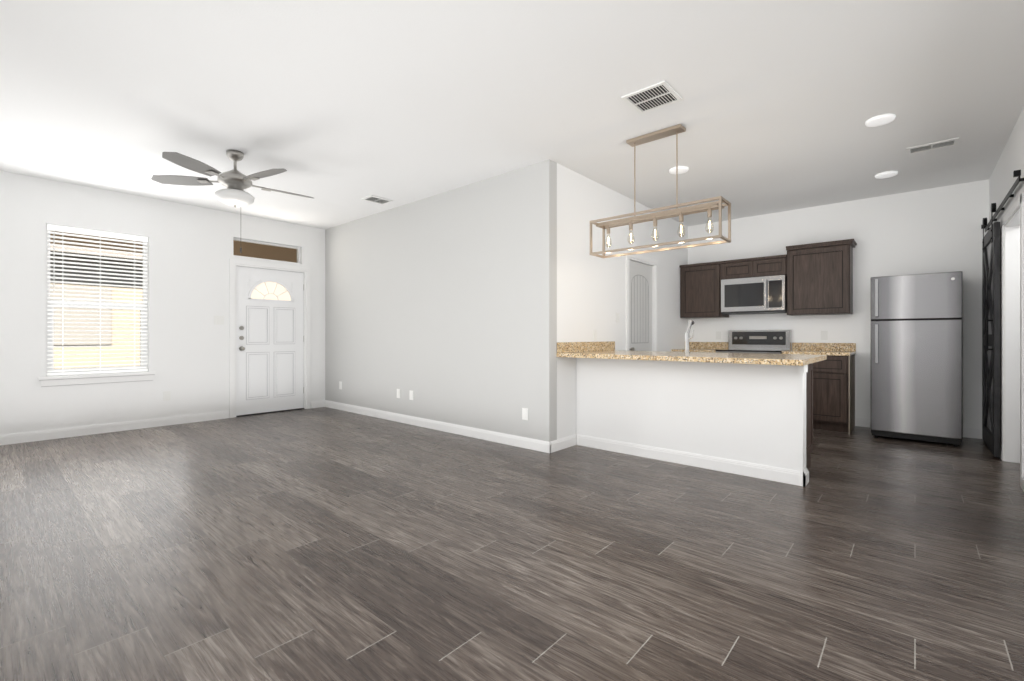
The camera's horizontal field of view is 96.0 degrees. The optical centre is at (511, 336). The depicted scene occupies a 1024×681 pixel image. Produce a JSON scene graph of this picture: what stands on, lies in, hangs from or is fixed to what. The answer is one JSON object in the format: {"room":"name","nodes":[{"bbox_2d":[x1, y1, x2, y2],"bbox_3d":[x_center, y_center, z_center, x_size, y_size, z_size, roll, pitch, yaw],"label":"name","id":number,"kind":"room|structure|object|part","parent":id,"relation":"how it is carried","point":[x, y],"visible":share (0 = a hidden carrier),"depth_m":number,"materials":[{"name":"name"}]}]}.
{"room":"empty living room","nodes":[
{"label":"empty living room","id":0,"kind":"room"},
{"bbox_2d":[0,410,228,444],"bbox_3d":[-4.648,1.036,5.114,0.016,0.102,2.680,0,0,41],"label":"baseboard","id":1,"kind":"structure","parent":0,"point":[16,438],"depth_m":5.19,"materials":[{"name":"white wood"}]},
{"bbox_2d":[0,171,324,434],"bbox_3d":[-4.280,-0.283,5.662,0.150,2.740,4.288,0,0,41],"label":"wall","id":2,"kind":"structure","parent":0,"point":[190,251],"depth_m":5.52,"materials":[{"name":"white paint"}]},
{"bbox_2d":[46,225,147,375],"bbox_3d":[-4.694,-0.383,5.240,0.062,1.610,0.870,0,0,41],"label":"window","id":3,"kind":"structure","parent":2,"relation":"in","point":[70,304],"depth_m":5.19,"materials":[{"name":"white plastic"}]},
{"bbox_2d":[47,224,147,375],"bbox_3d":[-4.637,-0.385,5.191,0.068,1.597,0.846,0,0,41],"label":"window blinds","id":4,"kind":"object","parent":3,"relation":"attached to","point":[83,232],"visible":0.9,"depth_m":5.16,"materials":[{"name":"white plastic"}]},
{"bbox_2d":[38,371,155,385],"bbox_3d":[-4.622,0.472,5.178,0.119,0.100,0.980,0,0,41],"label":"window sill","id":5,"kind":"structure","parent":2,"relation":"attached to","point":[126,377],"depth_m":5.11,"materials":[{"name":"white wood"}]},
{"bbox_2d":[39,374,154,386],"bbox_3d":[-4.605,0.491,5.163,0.016,0.078,0.970,0,0,41],"label":"apron","id":6,"kind":"object","parent":2,"relation":"attached to","point":[96,377],"depth_m":5.13,"materials":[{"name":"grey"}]},
{"bbox_2d":[233,238,299,263],"bbox_3d":[-3.505,-1.206,6.586,0.060,0.255,0.920,0,0,41],"label":"transom window","id":7,"kind":"structure","parent":2,"relation":"in","point":[277,245],"depth_m":6.61,"materials":[{"name":"white plastic"}]},
{"bbox_2d":[229,259,309,417],"bbox_3d":[-3.458,0.025,6.591,0.164,2.123,1.086,0,0,41],"label":"door frame","id":8,"kind":"structure","parent":2,"relation":"attached to","point":[233,263],"depth_m":6.34,"materials":[{"name":"white wood"}]},
{"bbox_2d":[236,266,303,415],"bbox_3d":[-3.437,0.060,6.572,0.053,2.018,0.912,0,0,41],"label":"front door","id":9,"kind":"structure","parent":2,"relation":"in","point":[274,374],"depth_m":6.54,"materials":[{"name":"white wood"}]},
{"bbox_2d":[251,282,290,300],"bbox_3d":[-3.439,-0.650,6.574,0.001,0.275,0.570,0,0,41],"label":"glass lite","id":10,"kind":"object","parent":9,"relation":"attached to","point":[271,286],"visible":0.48,"depth_m":6.58,"materials":[{"name":"beige"}]},
{"bbox_2d":[248,279,293,301],"bbox_3d":[-3.427,-0.655,6.564,0.026,0.309,0.616,0,0,41],"label":"window frame","id":11,"kind":"structure","parent":9,"relation":"attached to","point":[265,281],"depth_m":6.54,"materials":[{"name":"white wood"}]},
{"bbox_2d":[311,400,324,407],"bbox_3d":[-2.961,1.036,7.045,0.016,0.102,0.228,0,0,41],"label":"baseboard","id":12,"kind":"structure","parent":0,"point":[317,404],"depth_m":7.03,"materials":[{"name":"white wood"}]},
{"bbox_2d":[325,159,556,441],"bbox_3d":[-1.232,-0.283,5.764,4.304,2.740,0.120,0,0,41],"label":"wall","id":13,"kind":"structure","parent":0,"point":[442,306],"depth_m":5.16,"materials":[{"name":"grey paint"}]},
{"bbox_2d":[409,390,412,399],"bbox_3d":[-1.243,0.727,5.688,0.072,0.115,0.008,0,0,41],"label":"electrical outlet","id":14,"kind":"object","parent":13,"relation":"attached to","point":[410,395],"visible":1,"depth_m":5.69,"materials":[{"name":"white plastic"}]},
{"bbox_2d":[325,400,550,452],"bbox_3d":[-1.271,1.036,5.708,4.320,0.102,0.016,0,0,41],"label":"baseboard","id":15,"kind":"structure","parent":13,"relation":"attached to","point":[521,442],"depth_m":5.19,"materials":[{"name":"white wood"}]},
{"bbox_2d":[522,408,527,419],"bbox_3d":[0.127,0.757,4.489,0.072,0.115,0.008,0,0,41],"label":"outlet","id":16,"kind":"object","parent":13,"relation":"attached to","point":[524,413],"visible":1,"depth_m":4.49,"materials":[{"name":"white plastic"}]},
{"bbox_2d":[0,407,1023,680],"bbox_3d":[0.233,1.117,4.053,9.063,0.060,7.808,0,0,41],"label":"floor","id":17,"kind":"structure","parent":0,"point":[322,543],"depth_m":2.23,"materials":[{"name":"brown wood"}]},
{"bbox_2d":[581,360,636,451],"bbox_3d":[1.169,0.643,4.754,0.630,0.888,0.628,0,0,41],"label":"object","id":18,"kind":"object","parent":17,"relation":"on","point":[608,387],"depth_m":4.39,"materials":[{"name":"white paint"}]},
{"bbox_2d":[637,360,708,467],"bbox_3d":[1.643,0.643,4.339,0.630,0.888,0.628,0,0,41],"label":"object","id":19,"kind":"object","parent":17,"relation":"on","point":[673,396],"depth_m":3.98,"materials":[{"name":"white paint"}]},
{"bbox_2d":[716,330,790,353],"bbox_3d":[3.136,0.501,6.002,0.752,1.172,0.690,0,0,41],"label":"range","id":20,"kind":"object","parent":17,"relation":"on","point":[763,341],"visible":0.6,"depth_m":6.12,"materials":[{"name":"grey metal"}]},
{"bbox_2d":[709,364,812,483],"bbox_3d":[2.128,0.643,3.915,0.657,0.888,0.628,0,0,41],"label":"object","id":21,"kind":"object","parent":17,"relation":"on","point":[748,414],"depth_m":3.55,"materials":[{"name":"white paint"}]},
{"bbox_2d":[557,352,826,367],"bbox_3d":[1.540,0.177,4.137,2.008,0.040,1.104,0,0,41],"label":"countertop","id":22,"kind":"structure","parent":21,"relation":"on","point":[794,360],"depth_m":3.76,"materials":[{"name":"beige stone"}]},
{"bbox_2d":[683,320,694,353],"bbox_3d":[1.704,-0.002,4.381,0.094,0.318,0.175,0,0,41],"label":"faucet","id":23,"kind":"object","parent":22,"relation":"on","point":[691,322],"depth_m":4.34,"materials":[{"name":"silver metal"}]},
{"bbox_2d":[671,342,855,433],"bbox_3d":[3.198,0.585,6.016,2.026,1.005,0.641,0,0,41],"label":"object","id":24,"kind":"object","parent":17,"relation":"on","point":[834,391],"visible":0.29,"depth_m":5.29,"materials":[{"name":"black wood"}]},
{"bbox_2d":[671,342,855,355],"bbox_3d":[3.198,0.149,6.016,2.026,0.135,0.641,0,0,41],"label":"countertop","id":25,"kind":"structure","parent":24,"relation":"on","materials":[{"name":"stone"}]},
{"bbox_2d":[871,271,962,446],"bbox_3d":[4.313,0.227,4.939,0.710,1.720,0.745,0,0,41],"label":"fridge","id":26,"kind":"object","parent":17,"relation":"on","point":[916,357],"visible":1,"depth_m":4.68,"materials":[{"name":"grey metal"}]},
{"bbox_2d":[0,0,1023,229],"bbox_3d":[0.233,-1.703,4.053,9.063,0.100,7.808,0,0,41],"label":"ceiling","id":27,"kind":"structure","parent":0,"point":[338,110],"depth_m":3.16,"materials":[{"name":"white paint"}]},
{"bbox_2d":[151,150,312,252],"bbox_3d":[-2.445,-1.200,4.160,1.311,0.903,1.290,0,0,41],"label":"fan","id":28,"kind":"object","parent":27,"relation":"hanging from","point":[235,182],"visible":1,"depth_m":4.04,"materials":[{"name":"grey metal"}]},
{"bbox_3d":[-2.488,-1.242,4.142,0.310,0.122,0.310,0,0,41],"label":"lamp shade","id":29,"kind":"part","parent":28,"relation":"part of","materials":[{"name":"white glass"}]},
{"bbox_3d":[-2.488,-1.477,4.142,0.270,0.348,0.270,0,0,41],"label":"motor","id":30,"kind":"part","parent":28,"relation":"part of","materials":[{"name":"silver metal"}]},
{"bbox_3d":[-2.431,-1.028,4.132,0.014,0.560,0.014,0,0,41],"label":"chain","id":31,"kind":"part","parent":28,"relation":"part of","materials":[{"name":"grey metal"}]},
{"bbox_2d":[361,195,392,204],"bbox_3d":[-1.627,-1.645,5.568,0.220,0.012,0.300,0,0,41],"label":"ceiling vent","id":32,"kind":"object","parent":27,"relation":"in","point":[376,199],"visible":1,"depth_m":5.56,"materials":[{"name":"white metal"}]},
{"bbox_2d":[621,80,682,113],"bbox_3d":[0.970,-1.645,3.190,0.310,0.012,0.310,0,0,41],"label":"ceiling vent","id":33,"kind":"object","parent":27,"relation":"in","point":[664,93],"visible":0.98,"depth_m":3.18,"materials":[{"name":"white metal"}]},
{"bbox_2d":[590,124,730,257],"bbox_3d":[1.172,-1.183,3.771,1.098,0.937,0.238,0,0,41],"label":"pendant light","id":34,"kind":"object","parent":27,"relation":"hanging from","point":[709,207],"visible":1,"depth_m":3.71,"materials":[{"name":"beige wood"}]},
{"bbox_2d":[669,166,688,173],"bbox_3d":[1.651,-1.641,4.561,0.184,0.020,0.184,0,0,41],"label":"recessed light","id":35,"kind":"object","parent":27,"relation":"in","point":[682,169],"visible":0.96,"depth_m":4.53,"materials":[{"name":"white plastic"}]},
{"bbox_2d":[865,114,895,126],"bbox_3d":[2.805,-1.641,3.512,0.184,0.020,0.184,0,0,41],"label":"recessed light","id":36,"kind":"object","parent":27,"relation":"in","point":[880,120],"visible":0.98,"depth_m":3.48,"materials":[{"name":"white plastic"}]},
{"bbox_2d":[875,171,897,177],"bbox_3d":[3.811,-1.641,4.691,0.184,0.020,0.184,0,0,41],"label":"recessed light","id":37,"kind":"object","parent":27,"relation":"in","point":[887,174],"visible":1,"depth_m":4.66,"materials":[{"name":"white plastic"}]},
{"bbox_2d":[907,137,958,154],"bbox_3d":[3.638,-1.645,3.993,0.330,0.012,0.170,0,0,41],"label":"ceiling vent","id":38,"kind":"object","parent":27,"relation":"in","point":[933,146],"visible":0.94,"depth_m":3.98,"materials":[{"name":"white metal"}]},
{"bbox_2d":[557,163,687,438],"bbox_3d":[1.541,-0.283,5.757,0.120,2.740,3.520,0,0,41],"label":"wall","id":39,"kind":"structure","parent":0,"point":[591,293],"depth_m":4.96,"materials":[{"name":"white paint"}]},
{"bbox_2d":[548,434,576,452],"bbox_3d":[0.497,1.036,4.460,0.016,0.102,0.465,0,0,41],"label":"baseboard","id":40,"kind":"structure","parent":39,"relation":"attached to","point":[563,443],"depth_m":4.44,"materials":[{"name":"white wood"}]},
{"bbox_2d":[557,341,616,351],"bbox_3d":[0.794,0.107,4.792,0.022,0.100,1.100,0,0,41],"label":"backsplash","id":41,"kind":"structure","parent":39,"relation":"attached to","point":[608,346],"depth_m":4.74,"materials":[{"name":"beige stone"}]},
{"bbox_2d":[593,330,596,340],"bbox_3d":[0.887,-0.013,4.910,0.008,0.115,0.072,0,0,41],"label":"outlet","id":42,"kind":"object","parent":39,"relation":"attached to","point":[594,335],"visible":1,"depth_m":4.90,"materials":[{"name":"white plastic"}]},
{"bbox_2d":[629,260,651,350],"bbox_3d":[1.596,0.075,5.804,0.035,1.999,0.722,0,0,41],"label":"pantry door","id":43,"kind":"structure","parent":39,"relation":"in","point":[638,269],"depth_m":5.80,"materials":[{"name":"white paint"}]},
{"bbox_2d":[631,275,648,342],"bbox_3d":[1.611,0.047,5.791,0.003,1.640,0.480,0,0,41],"label":"panel","id":44,"kind":"object","parent":43,"relation":"attached to","point":[634,311],"depth_m":5.67,"materials":[{"name":"grey wood"}]},
{"bbox_2d":[626,251,657,350],"bbox_3d":[1.595,0.042,5.805,0.134,2.090,0.880,0,0,41],"label":"trim","id":45,"kind":"structure","parent":39,"relation":"attached to","point":[653,263],"depth_m":6.05,"materials":[{"name":"white wood"}]},
{"bbox_2d":[688,179,988,428],"bbox_3d":[3.941,-0.283,5.897,3.309,2.740,0.150,0,0,41],"label":"wall","id":46,"kind":"structure","parent":0,"point":[934,230],"depth_m":5.51,"materials":[{"name":"white paint"}]},
{"bbox_2d":[680,261,728,317],"bbox_3d":[2.757,-0.648,6.610,0.581,0.761,0.327,0,0,41],"label":"upper cabinet","id":47,"kind":"object","parent":46,"relation":"attached to","point":[700,283],"depth_m":6.48,"materials":[{"name":"black wood"}]},
{"bbox_2d":[724,259,747,279],"bbox_3d":[3.139,-0.901,6.276,0.433,0.255,0.327,0,0,41],"label":"upper cabinet","id":48,"kind":"object","parent":46,"relation":"attached to","point":[738,268],"depth_m":6.18,"materials":[{"name":"black wood"}]},
{"bbox_2d":[748,255,787,277],"bbox_3d":[3.393,-0.901,6.054,0.433,0.255,0.327,0,0,41],"label":"upper cabinet","id":49,"kind":"object","parent":46,"relation":"attached to","point":[776,265],"depth_m":5.93,"materials":[{"name":"black wood"}]},
{"bbox_2d":[721,275,786,314],"bbox_3d":[3.232,-0.535,6.126,0.756,0.461,0.430,0,0,41],"label":"microwave","id":50,"kind":"object","parent":49,"relation":"attached to","point":[759,295],"visible":0.96,"depth_m":5.97,"materials":[{"name":"grey metal"}]},
{"bbox_2d":[785,239,855,315],"bbox_3d":[3.798,-0.685,5.699,0.645,0.835,0.327,0,0,41],"label":"upper cabinet","id":51,"kind":"object","parent":46,"relation":"attached to","point":[819,278],"depth_m":5.57,"materials":[{"name":"black wood"}]},
{"bbox_2d":[855,417,981,438],"bbox_3d":[4.590,1.036,5.219,1.139,0.102,0.016,0,0,41],"label":"baseboard","id":52,"kind":"structure","parent":46,"relation":"attached to","point":[967,432],"depth_m":4.96,"materials":[{"name":"white"}]},
{"bbox_2d":[989,107,1023,443],"bbox_3d":[2.560,-0.283,1.918,0.150,2.740,7.658,0,0,41],"label":"wall","id":53,"kind":"structure","parent":0,"point":[1002,179],"depth_m":3.90,"materials":[{"name":"white paint"}]},
{"bbox_2d":[981,170,1023,456],"bbox_3d":[4.259,-0.070,4.060,0.107,2.279,2.130,0,0,41],"label":"barn door","id":54,"kind":"structure","parent":53,"relation":"in","point":[989,332],"depth_m":4.23,"materials":[{"name":"grey wood"}]},
{"bbox_3d":[4.609,0.028,4.438,0.038,2.082,0.950,0,0,41],"label":"barn door stiles","id":55,"kind":"part","parent":54,"relation":"part of","materials":[{"name":"black wood"}]},
{"bbox_3d":[4.259,-0.536,4.060,0.107,1.347,2.130,0,0,41],"label":"barn door rail","id":56,"kind":"part","parent":54,"relation":"part of","materials":[{"name":"black metal"}]},
{"bbox_2d":[1001,193,1023,486],"bbox_3d":[4.049,0.032,3.632,0.164,2.110,1.020,0,0,41],"label":"door frame","id":57,"kind":"structure","parent":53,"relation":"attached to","point":[1012,339],"depth_m":3.97,"materials":[{"name":"white wood"}]},
{"bbox_2d":[1021,474,1023,490],"bbox_3d":[1.866,1.036,1.251,0.016,0.102,5.440,0,0,41],"label":"baseboard","id":58,"kind":"structure","parent":53,"relation":"attached to","point":[1022,482],"depth_m":3.26,"materials":[{"name":"white wood"}]},
{"label":"outside","id":59,"kind":"structure","parent":0,"visible":0},
{"bbox_3d":[-15.206,1.137,15.954,29.850,0.060,32.000,0,0,41],"label":"ground","id":60,"kind":"structure","parent":59,"visible":0},
{"bbox_2d":[50,254,141,368],"bbox_3d":[-13.455,-0.353,11.766,8.000,2.920,18.000,0,0,41],"label":"house siding","id":61,"kind":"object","parent":60,"relation":"on","point":[112,336],"depth_m":10.56,"materials":[{"name":"grey"}]},
{"bbox_2d":[50,284,110,344],"bbox_3d":[-9.509,-0.463,10.175,0.025,1.300,1.000,0,0,41],"label":"house window","id":62,"kind":"structure","parent":61,"relation":"attached to","point":[77,324],"depth_m":10.16,"materials":[{"name":"grey"}]},
{"bbox_2d":[50,244,141,260],"bbox_3d":[-13.455,-2.938,11.766,9.000,2.350,19.200,0,0,41],"label":"house roof","id":63,"kind":"structure","parent":61,"relation":"on","point":[57,251],"depth_m":10.11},
{"bbox_2d":[50,231,296,262],"bbox_3d":[-5.043,-0.353,6.348,1.898,2.920,7.018,0,0,41],"label":"porch","id":64,"kind":"object","parent":60,"relation":"on","point":[286,255],"depth_m":7.96,"materials":[{"name":"beige"}]}
]}

